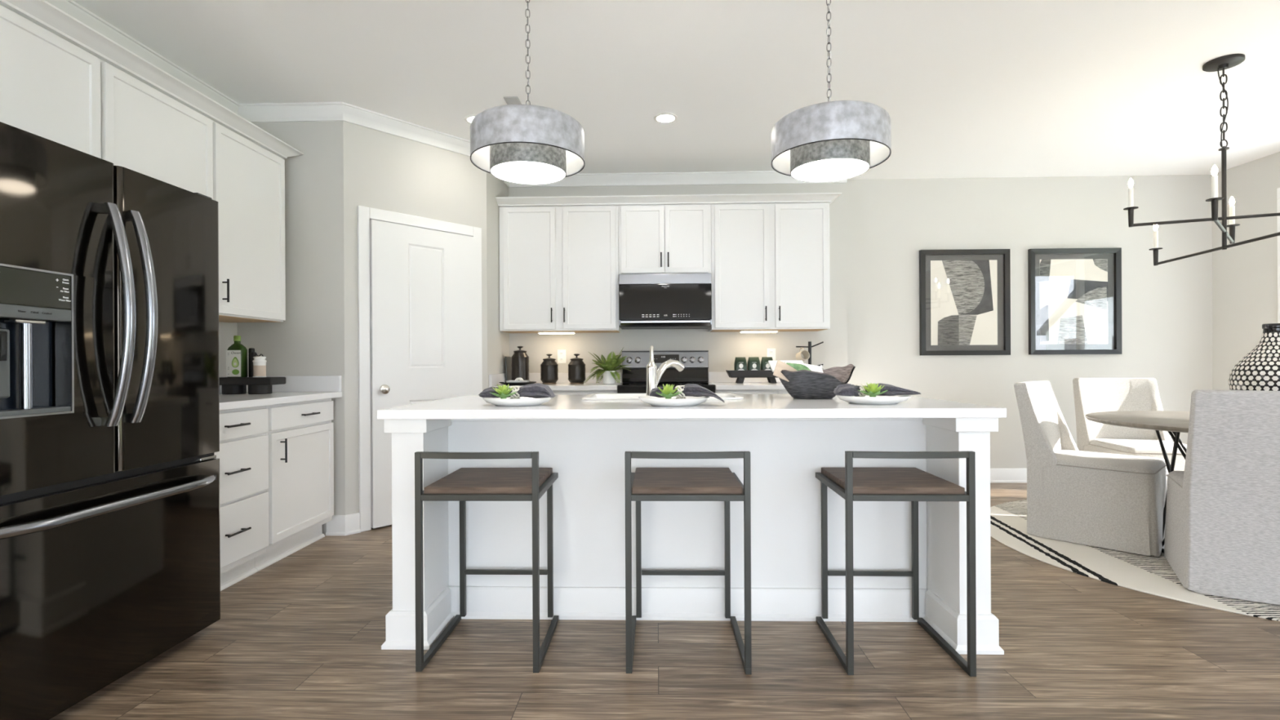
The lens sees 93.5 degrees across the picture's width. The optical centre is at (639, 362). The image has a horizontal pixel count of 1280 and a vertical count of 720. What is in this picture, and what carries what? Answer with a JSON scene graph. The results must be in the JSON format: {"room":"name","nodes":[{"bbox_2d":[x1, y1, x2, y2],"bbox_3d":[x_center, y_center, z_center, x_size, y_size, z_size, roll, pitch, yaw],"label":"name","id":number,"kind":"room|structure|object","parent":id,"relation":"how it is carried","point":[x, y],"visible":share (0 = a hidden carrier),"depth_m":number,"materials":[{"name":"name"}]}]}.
{"room":"kitchen","nodes":[
{"label":"kitchen","id":0,"kind":"room"},
{"bbox_2d":[218,321,237,377],"bbox_3d":[-2.732,-0.266,1.087,0.120,2.740,9.220,0,0,2],"label":"wall","id":1,"kind":"structure","parent":0,"point":[227,331],"depth_m":3.76,"materials":[{"name":"grey paint"}]},
{"bbox_2d":[0,4,101,158],"bbox_3d":[-2.465,-0.991,1.986,0.368,0.593,1.113,0,0,2],"label":"upper cabinet","id":2,"kind":"object","parent":1,"relation":"attached to","point":[50,86],"visible":0.54,"depth_m":2.31,"materials":[{"name":"white wood"}]},
{"bbox_2d":[0,0,303,158],"bbox_3d":[-2.390,-1.315,2.647,0.397,0.054,2.439,0,0,2],"label":"trim","id":3,"kind":"structure","parent":2,"relation":"attached to","point":[42,13],"depth_m":2.67,"materials":[{"name":"white wood"}]},
{"bbox_2d":[100,59,213,199],"bbox_3d":[-2.439,-0.771,2.864,0.368,1.033,0.638,0,0,2],"label":"upper cabinet","id":4,"kind":"object","parent":1,"relation":"attached to","point":[145,131],"visible":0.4,"depth_m":2.80,"materials":[{"name":"white wood"}]},
{"bbox_2d":[219,376,226,393],"bbox_3d":[-2.600,0.137,3.193,0.020,0.102,1.318,0,0,2],"label":"backsplash","id":5,"kind":"structure","parent":1,"relation":"attached to","point":[220,391],"depth_m":3.70,"materials":[{"name":"white stone"}]},
{"bbox_2d":[210,119,285,322],"bbox_3d":[-2.404,-0.771,3.489,0.404,1.033,0.611,0,0,2],"label":"upper cabinet","id":6,"kind":"object","parent":1,"relation":"attached to","point":[249,179],"visible":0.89,"depth_m":3.46,"materials":[{"name":"white wood"}]},
{"bbox_2d":[236,120,345,534],"bbox_3d":[-2.243,-0.268,3.924,0.700,2.740,0.120,0,0,2],"label":"wall","id":7,"kind":"structure","parent":0,"point":[310,341],"depth_m":3.86,"materials":[{"name":"grey paint"}]},
{"bbox_2d":[246,375,342,391],"bbox_3d":[-2.251,0.135,3.853,0.681,0.102,0.020,0,0,2],"label":"backsplash","id":8,"kind":"structure","parent":7,"relation":"attached to","point":[295,383],"depth_m":3.84,"materials":[{"name":"white stone"}]},
{"bbox_2d":[325,512,360,535],"bbox_3d":[-1.904,1.038,3.855,0.204,0.125,0.069,0,0,-19],"label":"baseboard","id":9,"kind":"structure","parent":7,"relation":"attached to","point":[348,524],"depth_m":3.84,"materials":[{"name":"white wood"}]},
{"bbox_2d":[342,120,487,515],"bbox_3d":[-1.580,-0.272,4.285,0.120,2.740,1.060,0,0,43],"label":"wall","id":10,"kind":"structure","parent":0,"point":[382,171],"depth_m":4.07,"materials":[{"name":"grey paint"}]},
{"bbox_2d":[357,205,482,532],"bbox_3d":[-1.541,0.037,4.271,0.195,2.123,0.918,0,0,43],"label":"door","id":11,"kind":"structure","parent":10,"relation":"in","point":[420,278],"depth_m":4.13,"materials":[{"name":"white wood"}]},
{"bbox_2d":[44,0,847,186],"bbox_3d":[-1.925,-1.595,1.600,3.301,0.090,9.902,0,0,28],"label":"trim","id":12,"kind":"structure","parent":10,"relation":"attached to","point":[315,111],"depth_m":3.93,"materials":[{"name":"white wood"}]},
{"bbox_2d":[488,373,506,386],"bbox_3d":[-1.154,0.135,4.999,0.020,0.090,0.649,0,0,2],"label":"backsplash","id":13,"kind":"structure","parent":10,"relation":"attached to","point":[494,379],"depth_m":4.82,"materials":[{"name":"white stone"}]},
{"bbox_2d":[486,172,509,387],"bbox_3d":[-1.228,-0.274,4.981,0.120,2.740,0.690,0,0,2],"label":"wall","id":14,"kind":"structure","parent":0,"point":[498,342],"depth_m":4.83,"materials":[{"name":"grey paint"}]},
{"bbox_2d":[48,482,1279,719],"bbox_3d":[1.157,1.144,0.918,7.950,0.120,9.400,0,0,2],"label":"floor","id":15,"kind":"structure","parent":0,"point":[301,637],"depth_m":2.17,"materials":[{"name":"wood"}]},
{"bbox_2d":[0,121,220,719],"bbox_3d":[-2.125,0.213,2.025,0.957,1.777,0.950,0,0,2],"label":"refrigerator","id":16,"kind":"object","parent":15,"relation":"on","point":[110,517],"visible":1,"depth_m":1.94,"materials":[{"name":"black metal"}]},
{"bbox_2d":[213,405,269,591],"bbox_3d":[-2.269,0.662,2.852,0.694,0.880,0.654,0,0,2],"label":"base cabinet","id":17,"kind":"object","parent":15,"relation":"on","point":[243,453],"visible":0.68,"depth_m":2.98,"materials":[{"name":"white wood"}]},
{"bbox_2d":[219,375,342,410],"bbox_3d":[-2.268,0.153,3.194,0.684,0.138,1.339,0,0,2],"label":"countertop","id":18,"kind":"structure","parent":17,"relation":"on","point":[296,388],"depth_m":3.69,"materials":[{"name":"white stone"}]},
{"bbox_2d":[219,377,285,394],"bbox_3d":[-2.369,0.136,3.628,0.390,0.100,0.150,0,0,2],"label":"tray riser","id":19,"kind":"object","parent":18,"relation":"on","point":[229,385],"visible":0.94,"depth_m":3.57,"materials":[{"name":"black wood"}]},
{"bbox_2d":[226,335,247,377],"bbox_3d":[-2.422,-0.038,3.617,0.094,0.250,0.070,0,0,2],"label":"oil bottle","id":20,"kind":"object","parent":19,"relation":"on","point":[237,353],"visible":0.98,"depth_m":3.59,"materials":[{"name":"green glass"}]},
{"bbox_2d":[231,368,239,374],"bbox_3d":[-2.409,0.054,3.584,0.044,0.032,0.001,0,0,2],"label":"print","id":21,"kind":"object","parent":20,"relation":"attached to","point":[234,371],"depth_m":3.58,"materials":[{"name":"green paper"}]},
{"bbox_2d":[232,358,238,367],"bbox_3d":[-2.411,-0.001,3.583,0.034,0.052,0.001,0,0,2],"label":"print","id":22,"kind":"object","parent":20,"relation":"attached to","point":[235,361],"depth_m":3.58,"materials":[{"name":"green paper"}]},
{"bbox_2d":[248,348,254,377],"bbox_3d":[-2.357,-0.001,3.652,0.032,0.175,0.032,0,0,2],"label":"pepper mill","id":23,"kind":"object","parent":19,"relation":"on","point":[250,350],"visible":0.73,"depth_m":3.64,"materials":[{"name":"black wood"}]},
{"bbox_2d":[250,351,256,377],"bbox_3d":[-2.330,0.011,3.627,0.032,0.150,0.032,0,0,2],"label":"pepper mill","id":24,"kind":"object","parent":19,"relation":"on","point":[252,353],"visible":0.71,"depth_m":3.61,"materials":[{"name":"black wood"}]},
{"bbox_2d":[252,353,266,377],"bbox_3d":[-2.282,0.015,3.610,0.074,0.141,0.074,0,0,2],"label":"salt shaker","id":25,"kind":"object","parent":19,"relation":"on","point":[259,362],"visible":0.98,"depth_m":3.58,"materials":[{"name":"white ceramic"}]},
{"bbox_2d":[254,398,333,571],"bbox_3d":[-2.251,0.662,3.499,0.694,0.880,0.639,0,0,2],"label":"base cabinet","id":26,"kind":"object","parent":15,"relation":"on","point":[300,490],"visible":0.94,"depth_m":3.44,"materials":[{"name":"white wood"}]},
{"bbox_2d":[414,451,559,672],"bbox_3d":[-0.571,0.705,2.333,0.439,0.777,0.448,0,0,2],"label":"counter stool","id":27,"kind":"object","parent":15,"relation":"on","point":[463,485],"visible":1,"depth_m":2.15,"materials":[{"name":"grey metal"}]},
{"bbox_2d":[551,390,617,395],"bbox_3d":[-0.663,0.654,4.981,0.992,0.880,0.654,0,0,2],"label":"base cabinet","id":28,"kind":"object","parent":15,"relation":"on","point":[555,392],"visible":0.06,"depth_m":4.70,"materials":[{"name":"white"}]},
{"bbox_2d":[488,372,622,390],"bbox_3d":[-0.666,0.150,4.981,0.996,0.126,0.657,0,0,2],"label":"countertop","id":29,"kind":"structure","parent":28,"relation":"on","point":[562,384],"depth_m":4.85,"materials":[{"name":"white stone"}]},
{"bbox_2d":[504,356,511,380],"bbox_3d":[-1.132,0.062,5.184,0.021,0.235,0.180,0,0,2],"label":"cutting board","id":30,"kind":"object","parent":29,"relation":"on","point":[508,359],"visible":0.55,"depth_m":5.16,"materials":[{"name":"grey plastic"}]},
{"bbox_2d":[498,381,536,385],"bbox_3d":[-0.980,0.166,4.829,0.296,0.026,0.296,0,0,2],"label":"serving tray","id":31,"kind":"object","parent":29,"relation":"on","point":[530,382],"visible":0.83,"depth_m":4.72,"materials":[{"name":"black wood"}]},
{"bbox_2d":[505,380,529,382],"bbox_3d":[-0.980,0.149,4.829,0.176,0.016,0.132,0,0,2],"label":"dish","id":32,"kind":"object","parent":31,"relation":"on","point":[507,381],"visible":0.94,"depth_m":4.77,"materials":[{"name":"white ceramic"}]},
{"bbox_2d":[511,346,528,380],"bbox_3d":[-1.013,0.018,5.090,0.148,0.321,0.148,0,0,2],"label":"canister","id":33,"kind":"object","parent":29,"relation":"on","point":[520,359],"visible":0.8,"depth_m":5.03,"materials":[{"name":"black metal"}]},
{"bbox_2d":[540,354,558,384],"bbox_3d":[-0.764,0.051,5.073,0.148,0.253,0.148,0,0,2],"label":"canister","id":34,"kind":"object","parent":29,"relation":"on","point":[548,367],"visible":1,"depth_m":5.02,"materials":[{"name":"black ceramic"}]},
{"bbox_2d":[568,353,585,383],"bbox_3d":[-0.532,0.050,5.067,0.148,0.253,0.148,0,0,2],"label":"canister","id":35,"kind":"object","parent":29,"relation":"on","point":[576,366],"visible":0.98,"depth_m":5.01,"materials":[{"name":"black ceramic"}]},
{"bbox_2d":[582,348,631,384],"bbox_3d":[-0.275,0.021,4.977,0.417,0.307,0.256,0,0,2],"label":"potted fern","id":36,"kind":"object","parent":29,"relation":"on","point":[609,373],"visible":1,"depth_m":4.93,"materials":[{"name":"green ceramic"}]},
{"bbox_2d":[602,370,615,384],"bbox_3d":[-0.256,0.120,4.979,0.112,0.109,0.112,0,0,2],"label":"pot","id":37,"kind":"object","parent":36,"relation":"on","point":[607,379],"depth_m":4.93,"materials":[{"name":"white ceramic"}]},
{"bbox_2d":[617,350,715,393],"bbox_3d":[0.212,0.467,4.938,0.756,1.143,0.669,0,0,2],"label":"range","id":38,"kind":"object","parent":15,"relation":"on","point":[695,363],"visible":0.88,"depth_m":5.18,"materials":[{"name":"black"}]},
{"bbox_2d":[617,382,715,386],"bbox_3d":[0.210,0.182,4.924,0.756,0.022,0.545,0,0,2],"label":"cooktop","id":39,"kind":"object","parent":38,"relation":"in","point":[622,384],"depth_m":4.81,"materials":[{"name":"black glass"}]},
{"bbox_2d":[624,451,751,674],"bbox_3d":[0.174,0.701,2.315,0.439,0.777,0.448,0,0,2],"label":"counter stool","id":40,"kind":"object","parent":15,"relation":"on","point":[646,484],"visible":1,"depth_m":2.12,"materials":[{"name":"grey metal"}]},
{"bbox_2d":[381,417,1004,654],"bbox_3d":[0.193,0.649,2.741,2.341,0.880,0.950,0,0,2],"label":"kitchen island","id":41,"kind":"object","parent":15,"relation":"on","point":[587,455],"visible":0.61,"depth_m":2.56,"materials":[{"name":"white wood"}]},
{"bbox_2d":[377,394,1006,419],"bbox_3d":[0.192,0.191,2.778,2.354,0.036,1.055,0,0,2],"label":"island countertop","id":42,"kind":"structure","parent":41,"relation":"on","point":[752,406],"depth_m":2.28,"materials":[{"name":"white stone"}]},
{"bbox_2d":[482,396,551,406],"bbox_3d":[-0.514,0.160,2.535,0.294,0.034,0.294,0,0,2],"label":"dinner plate","id":43,"kind":"object","parent":42,"relation":"on","point":[522,401],"visible":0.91,"depth_m":2.43,"materials":[{"name":"white ceramic"}]},
{"bbox_2d":[489,384,516,399],"bbox_3d":[-0.555,0.116,2.452,0.103,0.060,0.103,0,0,-42],"label":"succulent","id":44,"kind":"object","parent":43,"relation":"on","point":[503,391],"visible":1,"depth_m":2.43,"materials":[{"name":"green plant"}]},
{"bbox_2d":[478,382,555,398],"bbox_3d":[-0.515,0.117,2.520,0.308,0.064,0.152,0,0,2],"label":"napkin","id":45,"kind":"object","parent":43,"relation":"on","point":[537,390],"visible":0.81,"depth_m":2.48,"materials":[{"name":"grey fabric"}]},
{"bbox_2d":[509,385,519,399],"bbox_3d":[-0.522,0.124,2.515,0.042,0.057,0.062,0,0,-7],"label":"napkin ring","id":46,"kind":"object","parent":45,"relation":"attached to","point":[517,387],"visible":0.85,"depth_m":2.49,"materials":[{"name":"beige"}]},
{"bbox_2d":[582,392,743,399],"bbox_3d":[0.111,0.253,3.038,0.774,0.180,0.448,0,0,2],"label":"sink","id":47,"kind":"object","parent":42,"relation":"in","point":[724,396],"visible":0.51,"depth_m":3.14,"materials":[{"name":"white ceramic"}]},
{"bbox_2d":[646,346,684,395],"bbox_3d":[0.117,0.047,2.860,0.068,0.252,0.280,0,0,36],"label":"faucet","id":48,"kind":"object","parent":42,"relation":"on","point":[654,375],"visible":0.77,"depth_m":2.77,"materials":[{"name":"silver metal"}]},
{"bbox_2d":[638,395,710,406],"bbox_3d":[0.140,0.156,2.477,0.294,0.034,0.294,0,0,2],"label":"dinner plate","id":49,"kind":"object","parent":42,"relation":"on","point":[688,401],"visible":0.9,"depth_m":2.38,"materials":[{"name":"white ceramic"}]},
{"bbox_2d":[656,383,682,399],"bbox_3d":[0.116,0.112,2.391,0.106,0.060,0.111,0,0,2],"label":"succulent","id":50,"kind":"object","parent":49,"relation":"on","point":[668,391],"visible":1,"depth_m":2.37,"materials":[{"name":"green plant"}]},
{"bbox_2d":[649,383,724,402],"bbox_3d":[0.189,0.123,2.457,0.300,0.074,0.157,0,0,2],"label":"napkin","id":51,"kind":"object","parent":49,"relation":"on","point":[690,389],"visible":0.8,"depth_m":2.42,"materials":[{"name":"grey fabric"}]},
{"bbox_2d":[675,385,685,399],"bbox_3d":[0.166,0.120,2.462,0.042,0.057,0.062,0,0,10],"label":"napkin ring","id":52,"kind":"object","parent":51,"relation":"on","point":[681,397],"visible":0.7,"depth_m":2.44,"materials":[{"name":"beige"}]},
{"bbox_2d":[778,364,855,399],"bbox_3d":[0.836,0.088,2.878,0.372,0.163,0.254,0,0,2],"label":"decorative bowl","id":53,"kind":"object","parent":42,"relation":"on","point":[802,384],"visible":0.91,"depth_m":2.79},
{"bbox_2d":[773,360,796,382],"bbox_3d":[0.685,0.041,2.837,0.122,0.110,0.048,0,0,2],"label":"wooden board","id":54,"kind":"object","parent":53,"relation":"in","point":[780,366],"visible":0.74,"depth_m":2.84,"materials":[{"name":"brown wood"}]},
{"bbox_2d":[768,360,803,372],"bbox_3d":[0.723,0.016,2.946,0.170,0.057,0.090,0,0,-2],"label":"booklet","id":55,"kind":"object","parent":53,"relation":"in","point":[772,364],"visible":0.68,"depth_m":2.97,"materials":[{"name":"white paper"}]},
{"bbox_2d":[786,362,810,370],"bbox_3d":[0.756,0.041,2.792,0.157,0.086,0.037,0,0,-6],"label":"leaves","id":56,"kind":"object","parent":53,"relation":"in","point":[797,366],"visible":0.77,"depth_m":2.79,"materials":[{"name":"green plant"}]},
{"bbox_2d":[784,360,823,373],"bbox_3d":[0.797,0.041,2.904,0.194,0.105,0.105,0,0,-3],"label":"booklet","id":57,"kind":"object","parent":53,"relation":"in","point":[812,367],"visible":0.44,"depth_m":2.94,"materials":[{"name":"white paper"}]},
{"bbox_2d":[836,395,911,404],"bbox_3d":[0.977,0.152,2.524,0.294,0.034,0.294,0,0,2],"label":"dinner plate","id":58,"kind":"object","parent":42,"relation":"on","point":[877,400],"visible":0.88,"depth_m":2.42,"materials":[{"name":"white ceramic"}]},
{"bbox_2d":[857,382,887,396],"bbox_3d":[0.946,0.109,2.441,0.113,0.058,0.114,0,0,2],"label":"succulent","id":59,"kind":"object","parent":58,"relation":"on","point":[873,389],"visible":1,"depth_m":2.42,"materials":[{"name":"green plant"}]},
{"bbox_2d":[833,382,920,396],"bbox_3d":[0.986,0.113,2.509,0.330,0.056,0.126,0,0,2],"label":"napkin","id":60,"kind":"object","parent":58,"relation":"on","point":[846,389],"visible":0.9,"depth_m":2.47,"materials":[{"name":"grey fabric"}]},
{"bbox_2d":[853,383,866,396],"bbox_3d":[0.918,0.117,2.510,0.042,0.057,0.062,0,0,-4],"label":"napkin ring","id":61,"kind":"object","parent":60,"relation":"attached to","point":[858,384],"visible":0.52,"depth_m":2.49,"materials":[{"name":"beige"}]},
{"bbox_2d":[715,389,789,394],"bbox_3d":[1.076,0.645,4.933,0.963,0.880,0.654,0,0,2],"label":"base cabinet","id":62,"kind":"object","parent":15,"relation":"on","point":[731,391],"visible":0.06,"depth_m":4.66,"materials":[{"name":"white"}]},
{"bbox_2d":[708,372,785,390],"bbox_3d":[1.080,0.141,4.932,0.978,0.126,0.657,0,0,2],"label":"countertop","id":63,"kind":"structure","parent":62,"relation":"on","point":[722,381],"depth_m":4.98,"materials":[{"name":"white stone"}]},
{"bbox_2d":[725,369,778,382],"bbox_3d":[0.972,0.114,5.044,0.488,0.108,0.142,0,0,2],"label":"tray","id":64,"kind":"object","parent":63,"relation":"on","point":[740,375],"visible":0.77,"depth_m":4.98,"materials":[{"name":"black wood"}]},
{"bbox_2d":[733,357,746,370],"bbox_3d":[0.841,0.032,5.033,0.104,0.158,0.073,0,0,2],"label":"coffee bag","id":65,"kind":"object","parent":64,"relation":"in","point":[740,363],"visible":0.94,"depth_m":5.00,"materials":[{"name":"green paper"}]},
{"bbox_2d":[746,356,759,370],"bbox_3d":[0.951,0.031,5.030,0.104,0.158,0.073,0,0,2],"label":"coffee bag","id":66,"kind":"object","parent":64,"relation":"in","point":[753,363],"visible":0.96,"depth_m":5.00,"materials":[{"name":"green"}]},
{"bbox_2d":[760,356,773,370],"bbox_3d":[1.062,0.030,5.027,0.104,0.158,0.073,0,0,2],"label":"coffee bag","id":67,"kind":"object","parent":64,"relation":"in","point":[765,365],"visible":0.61,"depth_m":5.00,"materials":[{"name":"green paper"}]},
{"bbox_2d":[795,341,823,365],"bbox_3d":[1.429,-0.006,5.051,0.200,0.345,0.140,0,0,36],"label":"mug tree","id":68,"kind":"object","parent":63,"relation":"on","point":[809,346],"visible":0.37,"depth_m":5.04,"materials":[{"name":"black metal"}]},
{"bbox_2d":[795,346,809,361],"bbox_3d":[1.357,-0.069,5.023,0.086,0.125,0.104,0,0,-17],"label":"mug","id":69,"kind":"object","parent":68,"relation":"hanging from","point":[803,355],"visible":0.91,"depth_m":5.02,"materials":[{"name":"beige ceramic"}]},
{"bbox_2d":[815,450,976,676],"bbox_3d":[0.948,0.697,2.294,0.439,0.777,0.448,0,0,2],"label":"counter stool","id":70,"kind":"object","parent":15,"relation":"on","point":[914,485],"visible":1,"depth_m":2.11,"materials":[{"name":"grey metal"}]},
{"bbox_2d":[990,499,1279,621],"bbox_3d":[3.415,1.068,3.506,2.516,0.008,2.516,0,0,2],"label":"round rug","id":71,"kind":"object","parent":15,"relation":"on","point":[1150,575],"visible":0.41,"depth_m":3.20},
{"bbox_2d":[1013,380,1168,556],"bbox_3d":[2.804,0.593,3.731,0.593,0.943,0.699,0,0,-42],"label":"dining chair","id":72,"kind":"object","parent":71,"relation":"on","point":[1106,500],"visible":0.93,"depth_m":3.56,"materials":[{"name":"beige fabric"}]},
{"bbox_2d":[1072,377,1186,471],"bbox_3d":[3.631,0.589,4.355,0.593,0.943,0.699,0,0,8],"label":"dining chair","id":73,"kind":"object","parent":71,"relation":"on","point":[1091,395],"visible":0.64,"depth_m":4.59,"materials":[{"name":"beige fabric"}]},
{"bbox_2d":[1085,410,1190,553],"bbox_3d":[3.247,0.688,3.281,1.310,0.751,1.310,0,0,2],"label":"dining table","id":74,"kind":"object","parent":71,"relation":"on","point":[1175,422],"visible":0.33,"depth_m":3.40,"materials":[{"name":"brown wood"}]},
{"bbox_2d":[1227,323,1279,391],"bbox_3d":[3.325,0.053,3.148,0.354,0.516,0.354,0,0,2],"label":"vase","id":75,"kind":"object","parent":74,"relation":"on","point":[1259,369],"visible":0.67,"depth_m":3.11,"materials":[{"name":"black ceramic"}]},
{"bbox_2d":[1164,389,1279,604],"bbox_3d":[2.945,0.593,2.877,0.593,0.943,0.699,0,0,33],"label":"dining chair","id":76,"kind":"object","parent":71,"relation":"on","point":[1222,527],"visible":1,"depth_m":2.71,"materials":[{"name":"grey fabric"}]},
{"bbox_2d":[72,0,1279,179],"bbox_3d":[1.142,-1.716,0.918,7.950,0.120,9.400,0,0,2],"label":"ceiling","id":77,"kind":"structure","parent":0,"point":[966,88],"depth_m":3.37,"materials":[{"name":"white paint"}]},
{"bbox_2d":[464,115,475,123],"bbox_3d":[-1.103,-1.640,4.067,0.160,0.006,0.160,0,0,2],"label":"recessed light","id":78,"kind":"object","parent":77,"relation":"in","point":[468,118],"visible":0.28,"depth_m":4.04,"materials":[{"name":"white plastic"}]},
{"bbox_2d":[503,96,521,104],"bbox_3d":[-0.798,-1.640,3.804,0.090,0.012,0.170,0,0,2],"label":"ceiling vent","id":79,"kind":"object","parent":77,"relation":"in","point":[513,100],"visible":0.55,"depth_m":3.76,"materials":[{"name":"grey metal"}]},
{"bbox_2d":[470,0,584,184],"bbox_3d":[-0.487,-1.235,2.614,0.488,0.824,0.488,0,0,2],"label":"pendant light","id":80,"kind":"object","parent":77,"relation":"hanging from","point":[526,144],"visible":1,"depth_m":2.46,"materials":[{"name":"fabric"}]},
{"bbox_2d":[490,161,564,183],"bbox_3d":[-0.484,-0.830,2.614,0.317,0.006,0.317,0,0,2],"label":"diffuser","id":81,"kind":"object","parent":80,"relation":"attached to","point":[517,172],"depth_m":2.60,"materials":[{"name":"white"}]},
{"bbox_2d":[653,112,677,123],"bbox_3d":[0.173,-1.647,4.051,0.160,0.006,0.160,0,0,2],"label":"recessed light","id":82,"kind":"object","parent":77,"relation":"in","point":[665,117],"visible":1,"depth_m":4.04,"materials":[{"name":"white plastic"}]},
{"bbox_2d":[771,0,891,182],"bbox_3d":[0.810,-1.234,2.578,0.488,0.824,0.488,0,0,-33],"label":"pendant light","id":83,"kind":"object","parent":77,"relation":"hanging from","point":[829,141],"visible":1,"depth_m":2.43,"materials":[{"name":"white"}]},
{"bbox_2d":[791,158,869,181],"bbox_3d":[0.812,-0.829,2.578,0.317,0.006,0.317,0,0,-33],"label":"diffuser","id":84,"kind":"object","parent":83,"relation":"attached to","point":[802,169],"depth_m":2.56,"materials":[{"name":"white"}]},
{"bbox_2d":[1123,53,1279,266],"bbox_3d":[3.228,-1.147,3.326,0.965,1.040,0.805,0,0,-40],"label":"chandelier","id":85,"kind":"object","parent":77,"relation":"hanging from","point":[1222,63],"visible":1,"depth_m":3.32,"materials":[{"name":"grey metal"}]},
{"bbox_2d":[508,182,847,382],"bbox_3d":[-0.369,-0.278,5.467,4.360,2.740,0.330,0,0,2],"label":"wall","id":86,"kind":"structure","parent":0,"point":[723,348],"depth_m":5.27,"materials":[{"name":"grey paint"}]},
{"bbox_2d":[498,204,621,333],"bbox_3d":[-0.667,-0.780,5.112,0.989,1.033,0.394,0,0,2],"label":"upper cabinet","id":87,"kind":"object","parent":86,"relation":"attached to","point":[559,264],"visible":1,"depth_m":4.96,"materials":[{"name":"white wood"}]},
{"bbox_2d":[537,331,575,333],"bbox_3d":[-0.707,-0.254,5.102,0.310,0.016,0.070,0,0,2],"label":"light","id":88,"kind":"object","parent":87,"relation":"attached to","point":[543,332],"visible":1,"depth_m":5.07,"materials":[{"name":"white plastic"}]},
{"bbox_2d":[495,192,841,206],"bbox_3d":[0.227,-1.329,5.069,2.791,0.054,0.431,0,0,2],"label":"trim","id":89,"kind":"structure","parent":87,"relation":"attached to","point":[829,197],"depth_m":4.89,"materials":[{"name":"white wood"}]},
{"bbox_2d":[557,349,565,363],"bbox_3d":[-0.690,-0.056,5.306,0.076,0.120,0.010,0,0,2],"label":"wall outlet","id":90,"kind":"object","parent":86,"relation":"attached to","point":[561,353],"visible":1,"depth_m":5.30,"materials":[{"name":"white plastic"}]},
{"bbox_2d":[528,372,622,382],"bbox_3d":[-0.647,0.132,5.299,0.975,0.090,0.020,0,0,2],"label":"backsplash","id":91,"kind":"structure","parent":86,"relation":"attached to","point":[562,377],"depth_m":5.29,"materials":[{"name":"white stone"}]},
{"bbox_2d":[618,204,711,274],"bbox_3d":[0.208,-1.012,5.088,0.759,0.578,0.394,0,0,2],"label":"upper cabinet","id":92,"kind":"object","parent":86,"relation":"attached to","point":[653,238],"visible":0.96,"depth_m":4.93,"materials":[{"name":"white wood"}]},
{"bbox_2d":[618,273,711,329],"bbox_3d":[0.210,-0.510,5.066,0.750,0.428,0.435,0,0,2],"label":"microwave","id":93,"kind":"object","parent":92,"relation":"attached to","point":[654,300],"visible":1,"depth_m":4.87,"materials":[{"name":"black"}]},
{"bbox_2d":[708,372,781,382],"bbox_3d":[1.089,0.123,5.251,0.978,0.090,0.020,0,0,2],"label":"backsplash","id":94,"kind":"structure","parent":86,"relation":"attached to","point":[713,376],"depth_m":5.25,"materials":[{"name":"white stone"}]},
{"bbox_2d":[708,202,830,332],"bbox_3d":[1.072,-0.789,5.064,0.963,1.033,0.394,0,0,2],"label":"upper cabinet","id":95,"kind":"object","parent":86,"relation":"attached to","point":[771,264],"visible":1,"depth_m":4.91,"materials":[{"name":"white wood"}]},
{"bbox_2d":[739,330,777,333],"bbox_3d":[0.998,-0.263,5.054,0.310,0.016,0.070,0,0,2],"label":"light","id":96,"kind":"object","parent":95,"relation":"attached to","point":[740,331],"visible":1,"depth_m":5.02,"materials":[{"name":"white plastic"}]},
{"bbox_2d":[766,348,775,360],"bbox_3d":[1.147,-0.066,5.255,0.076,0.120,0.010,0,0,2],"label":"wall outlet","id":97,"kind":"object","parent":86,"relation":"attached to","point":[770,352],"visible":0.6,"depth_m":5.25,"materials":[{"name":"white plastic"}]},
{"bbox_2d":[846,174,1213,468],"bbox_3d":[3.517,-0.298,5.464,3.410,2.740,0.120,0,0,2],"label":"wall","id":98,"kind":"structure","parent":0,"point":[1166,308],"depth_m":5.41,"materials":[{"name":"grey paint"}]},
{"bbox_2d":[919,248,1010,355],"bbox_3d":[2.914,-0.542,5.400,0.786,0.947,0.040,0,0,2],"label":"framed picture","id":99,"kind":"object","parent":98,"relation":"attached to","point":[965,294],"visible":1,"depth_m":5.41,"materials":[{"name":"black"}]},
{"bbox_2d":[990,468,1026,482],"bbox_3d":[3.355,1.010,5.119,3.490,0.125,0.580,0,0,2],"label":"baseboard","id":100,"kind":"structure","parent":98,"relation":"attached to","point":[997,475],"depth_m":5.39,"materials":[{"name":"white"}]},
{"bbox_2d":[1027,247,1122,355],"bbox_3d":[3.883,-0.548,5.373,0.792,0.945,0.040,0,0,2],"label":"framed picture","id":101,"kind":"object","parent":98,"relation":"attached to","point":[1075,294],"visible":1,"depth_m":5.38,"materials":[{"name":"black"}]},
{"bbox_2d":[1211,151,1279,390],"bbox_3d":[5.033,-0.306,0.810,0.120,2.740,9.100,0,0,2],"label":"wall","id":102,"kind":"structure","parent":0,"point":[1245,276],"depth_m":5.05,"materials":[{"name":"grey paint"}]},
{"bbox_2d":[1276,187,1279,323],"bbox_3d":[5.042,-0.161,3.576,0.018,2.450,2.410,0,0,2],"label":"trim","id":103,"kind":"structure","parent":102,"relation":"attached to","point":[1278,188],"depth_m":4.77,"materials":[{"name":"white"}]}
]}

